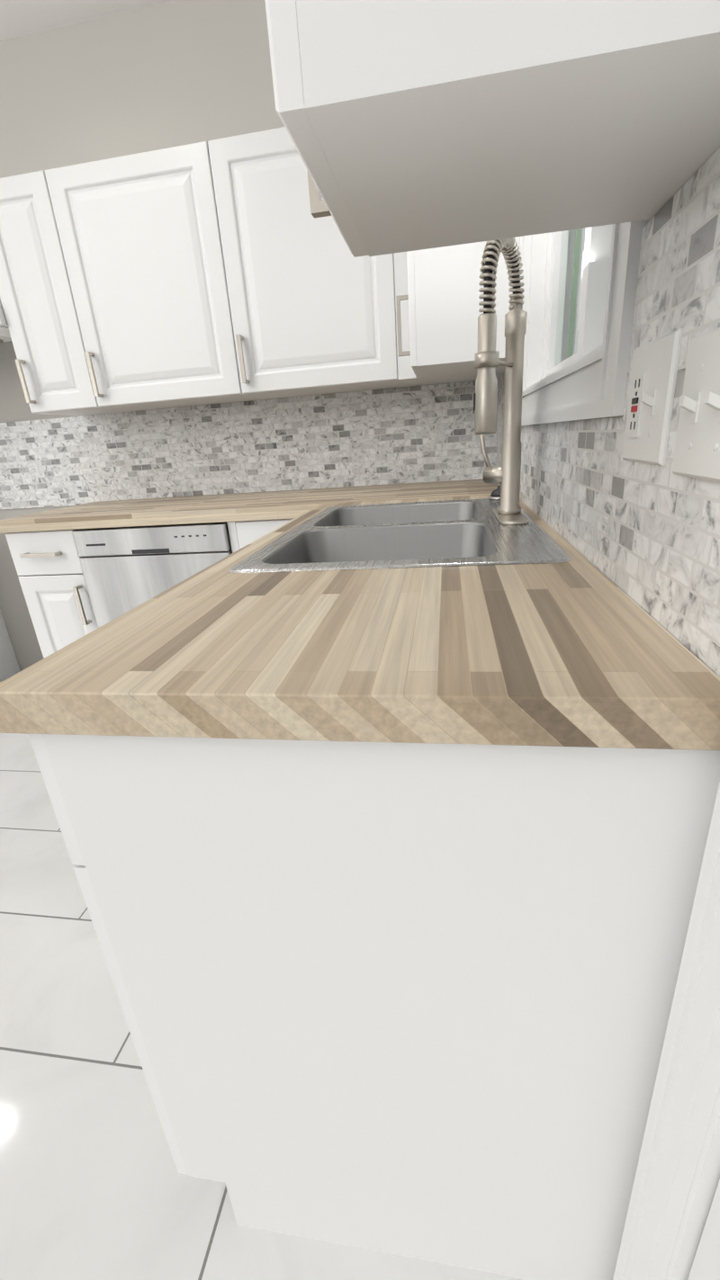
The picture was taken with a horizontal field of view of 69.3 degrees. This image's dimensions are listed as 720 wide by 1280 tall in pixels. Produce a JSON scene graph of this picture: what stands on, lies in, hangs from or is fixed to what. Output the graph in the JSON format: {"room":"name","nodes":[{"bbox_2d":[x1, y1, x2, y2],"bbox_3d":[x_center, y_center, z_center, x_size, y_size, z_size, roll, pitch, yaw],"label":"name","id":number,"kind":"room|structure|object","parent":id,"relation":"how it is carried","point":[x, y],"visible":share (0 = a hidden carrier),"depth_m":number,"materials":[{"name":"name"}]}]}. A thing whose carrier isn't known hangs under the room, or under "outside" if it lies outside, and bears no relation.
{"room":"kitchen","nodes":[
{"label":"kitchen","id":0,"kind":"room"},
{"bbox_2d":[0,0,176,40],"bbox_3d":[-2.708,-1.136,-0.242,5.920,0.060,5.520,0,21,10],"label":"ceiling","id":1,"kind":"structure","parent":0,"point":[18,18],"depth_m":1.62,"materials":[{"name":"paint"}]},
{"bbox_2d":[0,0,284,671],"bbox_3d":[-2.235,-0.905,2.540,5.920,2.425,0.432,0,21,10],"label":"wall","id":2,"kind":"structure","parent":0,"point":[176,73],"depth_m":1.71,"materials":[{"name":"paint"}]},
{"bbox_2d":[0,170,140,415],"bbox_3d":[-1.204,-1.336,2.106,0.303,0.760,0.359,0,21,10],"label":"upper cabinet","id":3,"kind":"object","parent":2,"relation":"attached to","point":[38,303],"visible":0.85,"depth_m":1.98,"materials":[{"name":"white wood"}]},
{"bbox_2d":[44,141,266,410],"bbox_3d":[-0.755,-1.340,2.030,0.607,0.760,0.359,0,21,10],"label":"upper cabinet","id":4,"kind":"object","parent":2,"relation":"attached to","point":[139,237],"visible":0.88,"depth_m":1.89,"materials":[{"name":"white wood"}]},
{"bbox_2d":[0,378,498,509],"bbox_3d":[-0.951,-0.862,2.444,3.116,0.398,0.008,0,21,10],"label":"backsplash","id":5,"kind":"structure","parent":2,"relation":"attached to","point":[407,434],"depth_m":2.36,"materials":[{"name":"tile"}]},
{"bbox_2d":[207,126,504,399],"bbox_3d":[0.031,-1.347,1.897,0.986,0.760,0.359,0,21,10],"label":"upper cabinet","id":6,"kind":"object","parent":2,"relation":"attached to","point":[313,305],"visible":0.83,"depth_m":1.82,"materials":[{"name":"white wood"}]},
{"bbox_3d":[0.262,-0.193,2.191,0.648,0.768,0.588,0,21,10],"label":"base cabinet","id":7,"kind":"object","parent":2,"relation":"attached to","visible":0},
{"bbox_2d":[0,478,500,533],"bbox_3d":[-0.405,-0.554,2.124,1.918,0.045,0.636,0,21,10],"label":"countertop","id":8,"kind":"structure","parent":7,"relation":"on","point":[233,507],"depth_m":1.95,"materials":[{"name":"beige wood"}]},
{"bbox_2d":[0,733,526,1279],"bbox_3d":[-2.538,1.178,0.647,5.920,0.060,5.520,0,21,10],"label":"floor","id":9,"kind":"structure","parent":0,"point":[93,1185],"depth_m":0.93,"materials":[{"name":"tile"}]},
{"bbox_2d":[0,609,20,682],"bbox_3d":[-2.283,-0.102,2.608,0.466,0.886,0.664,0,21,10],"label":"base cabinet","id":10,"kind":"object","parent":9,"relation":"on","point":[9,666],"visible":0.91,"depth_m":2.93,"materials":[{"name":"white wood"}]},
{"bbox_2d":[4,528,97,658],"bbox_3d":[-1.153,-0.112,2.417,0.300,0.886,0.664,0,21,10],"label":"base cabinet","id":11,"kind":"object","parent":9,"relation":"on","point":[49,573],"visible":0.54,"depth_m":2.06,"materials":[{"name":"white wood"}]},
{"bbox_2d":[71,521,232,628],"bbox_3d":[-0.702,-0.113,2.341,0.605,0.882,0.629,0,21,10],"label":"dishwasher","id":12,"kind":"object","parent":9,"relation":"on","point":[125,569],"visible":0.29,"depth_m":1.95,"materials":[{"name":"silver metal"}]},
{"bbox_2d":[226,519,292,553],"bbox_3d":[-0.229,-0.120,2.260,0.346,0.886,0.664,0,21,10],"label":"base cabinet","id":13,"kind":"object","parent":9,"relation":"on","point":[243,533],"depth_m":1.86,"materials":[{"name":"white wood"}]},
{"bbox_2d":[27,733,719,1279],"bbox_3d":[0.023,0.425,0.795,0.664,0.886,0.390,0,21,10],"label":"base cabinet","id":14,"kind":"object","parent":9,"relation":"on","point":[413,1000],"visible":0.77,"depth_m":0.55,"materials":[{"name":"white wood"}]},
{"bbox_3d":[0.129,0.173,1.431,0.664,0.886,0.994,0,21,10],"label":"base cabinet","id":15,"kind":"object","parent":9,"relation":"on","visible":0},
{"bbox_2d":[0,494,719,750],"bbox_3d":[0.073,-0.189,1.081,0.636,0.045,1.400,0,21,10],"label":"countertop","id":16,"kind":"structure","parent":15,"relation":"on","point":[578,649],"depth_m":0.48,"materials":[{"name":"beige wood"}]},
{"bbox_2d":[228,498,571,572],"bbox_3d":[0.117,-0.185,1.245,0.558,0.185,0.840,0,21,10],"label":"double-bowl sink","id":17,"kind":"object","parent":16,"relation":"in","point":[449,532],"visible":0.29,"depth_m":1.20,"materials":[{"name":"silver metal"}]},
{"bbox_2d":[488,485,500,500],"bbox_3d":[0.406,-0.432,1.524,0.060,0.037,0.060,0,21,10],"label":"stopper","id":18,"kind":"object","parent":17,"relation":"on","point":[495,494],"visible":0.65,"depth_m":1.51,"materials":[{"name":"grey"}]},
{"bbox_2d":[473,237,528,525],"bbox_3d":[0.296,-0.527,1.102,0.120,0.530,0.289,0,21,10],"label":"faucet","id":19,"kind":"object","parent":16,"relation":"on","point":[505,475],"visible":0.94,"depth_m":1.05,"materials":[{"name":"silver metal"}]},
{"bbox_2d":[521,244,623,426],"bbox_3d":[0.074,0.019,-0.310,0.432,2.425,5.400,0,21,10],"label":"wall","id":20,"kind":"structure","parent":0,"point":[567,421],"depth_m":1.03,"materials":[{"name":"paint"}]},
{"bbox_2d":[395,236,519,377],"bbox_3d":[0.293,-1.239,1.564,0.359,0.760,0.360,0,21,10],"label":"upper cabinet","id":21,"kind":"object","parent":20,"relation":"attached to","point":[443,294],"visible":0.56,"depth_m":1.49,"materials":[{"name":"white wood"}]},
{"bbox_2d":[264,0,719,257],"bbox_3d":[0.084,-0.738,0.301,0.359,0.760,0.294,0,21,10],"label":"upper cabinet","id":22,"kind":"object","parent":20,"relation":"attached to","point":[411,125],"visible":0.98,"depth_m":0.34,"materials":[{"name":"white wood"}]},
{"bbox_2d":[519,219,650,426],"bbox_3d":[0.422,-0.901,0.923,0.141,0.949,1.024,0,21,10],"label":"window","id":23,"kind":"structure","parent":20,"relation":"in","point":[554,271],"depth_m":0.99,"materials":[{"name":"white"}]},
{"bbox_2d":[496,147,719,677],"bbox_3d":[0.425,-0.503,1.245,0.008,0.398,2.037,0,21,10],"label":"backsplash","id":24,"kind":"structure","parent":20,"relation":"attached to","point":[645,537],"depth_m":0.53,"materials":[{"name":"tile"}]},
{"bbox_2d":[621,328,682,465],"bbox_3d":[0.296,-0.248,0.547,0.018,0.118,0.120,0,21,10],"label":"outlet","id":25,"kind":"object","parent":24,"relation":"attached to","point":[653,376],"visible":1,"depth_m":0.53,"materials":[{"name":"white plastic"}]},
{"bbox_2d":[671,327,719,482],"bbox_3d":[0.274,-0.186,0.415,0.018,0.112,0.116,0,21,10],"label":"double light switch","id":26,"kind":"object","parent":24,"relation":"attached to","point":[696,452],"visible":1,"depth_m":0.43,"materials":[{"name":"white plastic"}]},
{"bbox_2d":[612,781,719,1279],"bbox_3d":[0.249,0.097,-0.121,0.150,2.121,0.945,0,21,10],"label":"door frame","id":27,"kind":"structure","parent":20,"relation":"attached to","point":[676,1178],"depth_m":0.48,"materials":[{"name":"white wood"}]},
{"bbox_2d":[687,1179,719,1279],"bbox_3d":[0.207,0.124,-0.103,0.114,2.038,0.812,0,21,10],"label":"entry door","id":28,"kind":"structure","parent":20,"relation":"in","point":[705,1265],"depth_m":0.48,"materials":[{"name":"white wood"}]},
{"bbox_3d":[-1.751,-1.547,2.113,0.775,0.298,0.359,0,21,10],"label":"upper cabinet","id":29,"kind":"object","parent":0,"visible":0},
{"bbox_2d":[0,297,11,342],"bbox_3d":[-1.735,-1.341,2.198,0.772,0.146,0.348,0,21,10],"label":"range hood","id":30,"kind":"object","parent":29,"relation":"attached to","point":[4,335],"visible":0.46,"depth_m":2.10,"materials":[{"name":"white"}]}
]}

